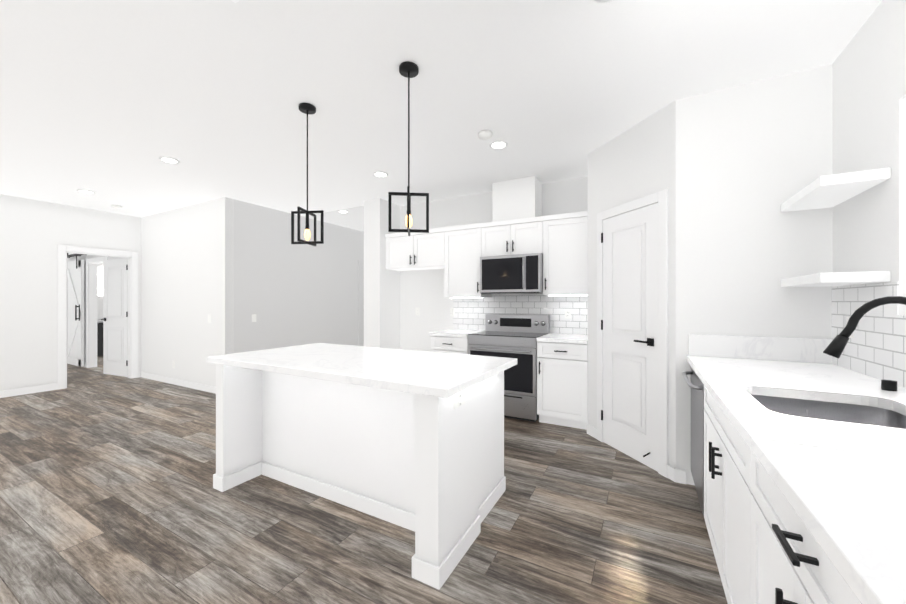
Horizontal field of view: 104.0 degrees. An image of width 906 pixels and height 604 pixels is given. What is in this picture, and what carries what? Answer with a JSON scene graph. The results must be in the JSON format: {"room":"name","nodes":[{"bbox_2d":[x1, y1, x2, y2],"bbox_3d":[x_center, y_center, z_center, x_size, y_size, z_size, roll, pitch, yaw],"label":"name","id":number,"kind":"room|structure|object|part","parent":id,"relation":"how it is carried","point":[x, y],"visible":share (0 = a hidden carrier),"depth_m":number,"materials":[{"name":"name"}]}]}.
{"room":"kitchen","nodes":[
{"label":"kitchen","id":0,"kind":"room"},
{"bbox_2d":[0,194,140,390],"bbox_3d":[-6.864,-0.080,3.443,0.120,2.740,6.320,0,0,28],"label":"wall","id":1,"kind":"structure","parent":0,"point":[34,234],"depth_m":5.05,"materials":[{"name":"paint"}]},
{"bbox_2d":[0,383,57,397],"bbox_3d":[-7.062,1.242,2.938,0.013,0.095,5.185,0,0,28],"label":"baseboard","id":2,"kind":"structure","parent":1,"relation":"attached to","point":[42,388],"depth_m":4.96,"materials":[{"name":"paint"}]},
{"bbox_2d":[67,253,123,361],"bbox_3d":[-7.415,-0.080,7.148,4.380,2.740,0.150,0,0,28],"label":"wall","id":3,"kind":"structure","parent":0,"point":[99,298],"depth_m":6.94,"materials":[{"name":"paint"}]},
{"bbox_2d":[67,253,85,366],"bbox_3d":[-7.247,0.115,6.921,2.090,2.310,0.140,0,0,28],"label":"barn door","id":4,"kind":"structure","parent":3,"relation":"in","point":[75,316],"depth_m":7.08,"materials":[{"name":"paint"}]},
{"bbox_3d":[-7.240,-0.850,6.934,2.090,0.380,0.110,0,0,28],"label":"barn door rail","id":5,"kind":"part","parent":4,"relation":"part of","materials":[{"name":"black metal"}]},
{"bbox_2d":[97,267,102,295],"bbox_3d":[-8.688,-0.510,9.115,0.015,0.700,1.445,0,0,28],"label":"room window","id":6,"kind":"structure","parent":3,"relation":"in","point":[99,281],"depth_m":8.84,"materials":[{"name":"glass"}]},
{"bbox_2d":[101,258,127,376],"bbox_3d":[-5.886,0.267,6.155,0.753,2.023,0.160,0,0,28],"label":"door","id":7,"kind":"structure","parent":3,"relation":"in","point":[115,317],"depth_m":6.14,"materials":[{"name":"paint"}]},
{"bbox_2d":[141,199,216,386],"bbox_3d":[-4.292,-0.080,5.575,2.370,2.740,0.120,0,0,28],"label":"wall","id":8,"kind":"structure","parent":0,"point":[179,246],"depth_m":5.46,"materials":[{"name":"paint"}]},
{"bbox_2d":[217,197,363,355],"bbox_3d":[-2.246,-0.080,6.673,0.120,2.740,4.000,0,0,28],"label":"wall","id":9,"kind":"structure","parent":0,"point":[230,266],"depth_m":5.63,"materials":[{"name":"paint"}]},
{"bbox_2d":[252,314,255,321],"bbox_3d":[-2.947,0.240,5.245,0.009,0.115,0.070,0,0,28],"label":"light switch","id":10,"kind":"object","parent":9,"relation":"attached to","point":[253,315],"depth_m":5.24,"materials":[{"name":"plastic"}]},
{"bbox_2d":[362,265,363,345],"bbox_3d":[-1.638,0.262,7.560,0.100,2.033,0.796,0,0,28],"label":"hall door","id":11,"kind":"structure","parent":9,"relation":"in","point":[362,305],"depth_m":7.26,"materials":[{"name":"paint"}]},
{"bbox_2d":[0,356,727,603],"bbox_3d":[-3.740,1.340,4.525,13.500,0.100,11.600,0,0,28],"label":"floor","id":12,"kind":"structure","parent":0,"point":[109,494],"depth_m":2.03,"materials":[{"name":"wood"}]},
{"bbox_2d":[97,324,102,355],"bbox_3d":[-8.430,0.890,9.031,0.540,0.800,1.845,0,0,28],"label":"bathroom vanity","id":13,"kind":"object","parent":12,"relation":"on","point":[99,337],"depth_m":8.46,"materials":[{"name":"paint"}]},
{"bbox_2d":[213,363,505,589],"bbox_3d":[-0.638,0.854,2.432,1.826,0.874,0.943,0,0,28],"label":"kitchen island","id":14,"kind":"object","parent":12,"relation":"on","point":[412,440],"depth_m":2.18,"materials":[{"name":"paint"}]},
{"bbox_2d":[207,343,516,398],"bbox_3d":[-0.627,0.394,2.389,1.890,0.040,0.950,0,0,28],"label":"island countertop","id":15,"kind":"structure","parent":14,"relation":"on","point":[439,375],"depth_m":2.12,"materials":[{"name":"white stone"}]},
{"bbox_2d":[431,337,468,353],"bbox_3d":[0.096,0.853,4.507,0.507,0.876,0.624,0,0,28],"label":"base cabinet","id":16,"kind":"object","parent":12,"relation":"on","point":[457,345],"depth_m":4.22,"materials":[{"name":"paint"}]},
{"bbox_2d":[429,329,484,336],"bbox_3d":[0.084,0.395,4.505,0.527,0.040,0.639,0,0,28],"label":"countertop","id":17,"kind":"structure","parent":16,"relation":"on","point":[452,332],"depth_m":4.33,"materials":[{"name":"white stone"}]},
{"bbox_2d":[468,314,549,421],"bbox_3d":[0.658,0.723,4.162,0.802,1.135,0.686,0,0,28],"label":"range","id":18,"kind":"object","parent":12,"relation":"on","point":[510,335],"visible":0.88,"depth_m":3.87,"materials":[{"name":"metal"}]},
{"bbox_2d":[537,341,587,429],"bbox_3d":[1.252,0.852,3.880,0.503,0.876,0.624,0,0,28],"label":"base cabinet","id":19,"kind":"object","parent":12,"relation":"on","point":[562,379],"depth_m":3.61,"materials":[{"name":"paint"}]},
{"bbox_2d":[537,333,587,344],"bbox_3d":[1.249,0.394,3.874,0.503,0.040,0.639,0,0,28],"label":"countertop","id":20,"kind":"structure","parent":19,"relation":"on","point":[562,339],"depth_m":3.64,"materials":[{"name":"white stone"}]},
{"bbox_2d":[682,367,704,515],"bbox_3d":[1.814,0.851,2.069,0.773,0.868,0.614,0,0,28],"label":"dishwasher","id":21,"kind":"object","parent":12,"relation":"on","point":[696,385],"visible":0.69,"depth_m":2.15,"materials":[{"name":"metal"}]},
{"bbox_2d":[687,334,905,603],"bbox_3d":[0.879,0.757,0.314,0.749,1.065,4.597,0,0,28],"label":"base cabinet","id":22,"kind":"object","parent":12,"relation":"on","point":[804,470],"depth_m":1.02,"materials":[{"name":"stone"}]},
{"bbox_2d":[823,296,905,390],"bbox_3d":[1.644,0.176,1.405,0.334,0.395,0.419,0,0,28],"label":"faucet","id":23,"kind":"object","parent":22,"relation":"on","point":[836,346],"visible":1,"depth_m":1.33,"materials":[{"name":"metal"}]},
{"bbox_2d":[364,198,399,348],"bbox_3d":[-1.044,-0.080,5.208,0.297,2.740,0.450,0,0,28],"label":"wall","id":24,"kind":"structure","parent":0,"point":[394,300],"depth_m":5.03,"materials":[{"name":"paint"}]},
{"bbox_2d":[0,0,882,231],"bbox_3d":[-3.740,-1.498,4.525,13.500,0.104,11.600,0,0,28],"label":"ceiling","id":25,"kind":"structure","parent":0,"point":[109,103],"depth_m":2.37,"materials":[{"name":"paint"}]},
{"bbox_2d":[76,189,94,193],"bbox_3d":[-4.815,-1.446,4.641,0.169,0.007,0.169,0,0,22],"label":"recessed light","id":26,"kind":"object","parent":25,"relation":"in","point":[79,190],"depth_m":4.62,"materials":[{"name":"paint"}]},
{"bbox_2d":[111,205,121,208],"bbox_3d":[-5.065,-1.435,5.335,0.119,0.030,0.119,0,0,19],"label":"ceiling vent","id":27,"kind":"object","parent":25,"relation":"in","point":[113,206],"depth_m":5.32,"materials":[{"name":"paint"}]},
{"bbox_2d":[159,157,179,163],"bbox_3d":[-2.893,-1.446,3.611,0.169,0.007,0.169,0,0,-11],"label":"recessed light","id":28,"kind":"object","parent":25,"relation":"in","point":[166,159],"depth_m":3.61,"materials":[{"name":"paint"}]},
{"bbox_2d":[291,102,323,245],"bbox_3d":[-1.082,-0.941,2.630,0.184,1.017,0.184,0,0,-39],"label":"pendant light","id":29,"kind":"object","parent":25,"relation":"hanging from","point":[307,108],"visible":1,"depth_m":2.62,"materials":[{"name":"metal"}]},
{"bbox_2d":[373,171,387,176],"bbox_3d":[-0.822,-1.446,4.013,0.169,0.007,0.169,0,0,-11],"label":"recessed light","id":30,"kind":"object","parent":25,"relation":"in","point":[378,174],"depth_m":4.00,"materials":[{"name":"paint"}]},
{"bbox_2d":[388,61,428,235],"bbox_3d":[-0.274,-0.941,2.191,0.184,1.017,0.184,0,0,39],"label":"pendant light","id":31,"kind":"object","parent":25,"relation":"hanging from","point":[408,69],"visible":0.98,"depth_m":2.19,"materials":[{"name":"metal"}]},
{"bbox_2d":[478,130,491,139],"bbox_3d":[0.278,-1.435,3.042,0.119,0.030,0.119,0,0,19],"label":"smoke detector","id":32,"kind":"object","parent":25,"relation":"in","point":[484,134],"depth_m":3.02,"materials":[{"name":"paint"}]},
{"bbox_2d":[489,140,507,148],"bbox_3d":[0.420,-1.446,3.260,0.169,0.007,0.169,0,0,19],"label":"recessed light","id":33,"kind":"object","parent":25,"relation":"in","point":[499,144],"depth_m":3.24,"materials":[{"name":"paint"}]},
{"bbox_2d":[593,0,610,2],"bbox_3d":[0.714,-1.446,1.622,0.169,0.007,0.169,0,0,22],"label":"recessed light","id":34,"kind":"object","parent":25,"relation":"in","point":[600,1],"depth_m":1.70,"materials":[{"name":"paint"}]},
{"bbox_2d":[400,176,587,351],"bbox_3d":[0.314,-0.080,4.819,3.054,2.740,0.120,0,0,28],"label":"wall","id":35,"kind":"structure","parent":0,"point":[422,289],"depth_m":5.03,"materials":[{"name":"paint"}]},
{"bbox_2d":[385,228,436,270],"bbox_3d":[-0.454,-0.717,4.968,0.964,0.495,0.349,0,0,28],"label":"upper cabinet","id":36,"kind":"object","parent":35,"relation":"attached to","point":[416,251],"depth_m":4.84,"materials":[{"name":"paint"}]},
{"bbox_2d":[450,308,454,315],"bbox_3d":[-0.008,0.140,4.914,0.070,0.115,0.009,0,0,28],"label":"outlet","id":37,"kind":"object","parent":35,"relation":"attached to","point":[452,310],"depth_m":4.91,"materials":[{"name":"plastic"}]},
{"bbox_2d":[437,223,491,297],"bbox_3d":[0.173,-0.512,4.628,0.582,0.905,0.349,0,0,28],"label":"upper cabinet","id":38,"kind":"object","parent":35,"relation":"attached to","point":[458,247],"depth_m":4.48,"materials":[{"name":"paint"}]},
{"bbox_2d":[481,216,540,256],"bbox_3d":[0.761,-0.758,4.309,0.754,0.415,0.349,0,0,28],"label":"upper cabinet","id":39,"kind":"object","parent":35,"relation":"attached to","point":[519,224],"depth_m":4.14,"materials":[{"name":"paint"}]},
{"bbox_2d":[480,253,542,293],"bbox_3d":[0.731,-0.324,4.254,0.748,0.447,0.463,0,0,28],"label":"over-the-range microwave","id":40,"kind":"object","parent":39,"relation":"attached to","point":[514,274],"visible":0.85,"depth_m":4.07,"materials":[{"name":"metal"}]},
{"bbox_2d":[492,176,541,219],"bbox_3d":[0.783,-1.207,4.320,0.524,0.483,0.309,0,0,28],"label":"cover","id":41,"kind":"object","parent":35,"relation":"attached to","point":[521,196],"depth_m":4.18,"materials":[{"name":"paint"}]},
{"bbox_2d":[453,295,587,334],"bbox_3d":[0.816,0.146,4.476,1.841,0.460,0.005,0,0,28],"label":"tile backsplash","id":42,"kind":"structure","parent":35,"relation":"attached to","point":[470,313],"depth_m":4.41,"materials":[{"name":"tile"}]},
{"bbox_2d":[541,211,587,295],"bbox_3d":[1.317,-0.523,4.008,0.511,0.885,0.349,0,0,28],"label":"upper cabinet","id":43,"kind":"object","parent":35,"relation":"attached to","point":[564,237],"depth_m":3.86,"materials":[{"name":"paint"}]},
{"bbox_2d":[565,309,570,318],"bbox_3d":[1.356,0.140,4.175,0.070,0.115,0.009,0,0,28],"label":"outlet","id":44,"kind":"object","parent":35,"relation":"attached to","point":[567,313],"depth_m":4.17,"materials":[{"name":"plastic"}]},
{"bbox_2d":[588,64,832,485],"bbox_3d":[1.970,-0.080,3.097,1.499,2.740,1.330,0,0,28],"label":"wall","id":45,"kind":"structure","parent":0,"point":[731,169],"depth_m":2.40,"materials":[{"name":"paint"}]},
{"bbox_2d":[601,203,657,470],"bbox_3d":[1.461,0.263,2.966,0.451,2.030,0.437,0,0,28],"label":"pantry door","id":46,"kind":"structure","parent":45,"relation":"in","point":[629,328],"depth_m":2.91,"materials":[{"name":"paint"}]},
{"bbox_2d":[833,0,905,378],"bbox_3d":[1.234,-0.080,0.009,0.150,2.740,8.000,0,0,28],"label":"wall","id":47,"kind":"structure","parent":0,"point":[869,114],"depth_m":1.76,"materials":[{"name":"paint"}]},
{"bbox_2d":[781,271,890,286],"bbox_3d":[2.066,-0.120,1.955,0.239,0.050,0.584,0,0,28],"label":"shelf","id":48,"kind":"object","parent":47,"relation":"attached to","point":[832,279],"visible":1,"depth_m":1.74,"materials":[{"name":"paint"}]},
{"bbox_2d":[781,168,890,211],"bbox_3d":[2.066,-0.600,1.955,0.239,0.050,0.584,0,0,28],"label":"shelf","id":49,"kind":"object","parent":47,"relation":"attached to","point":[827,191],"visible":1,"depth_m":1.82,"materials":[{"name":"paint"}]},
{"bbox_2d":[846,317,853,337],"bbox_3d":[2.194,0.140,1.957,0.009,0.115,0.070,0,0,28],"label":"outlet","id":50,"kind":"object","parent":47,"relation":"attached to","point":[847,318],"depth_m":1.95,"materials":[{"name":"plastic"}]},
{"bbox_2d":[832,282,905,387],"bbox_3d":[1.690,0.142,1.013,0.005,0.465,2.599,0,0,28],"label":"tile backsplash","id":51,"kind":"structure","parent":47,"relation":"attached to","point":[875,346],"depth_m":1.76,"materials":[{"name":"tile"}]}
]}

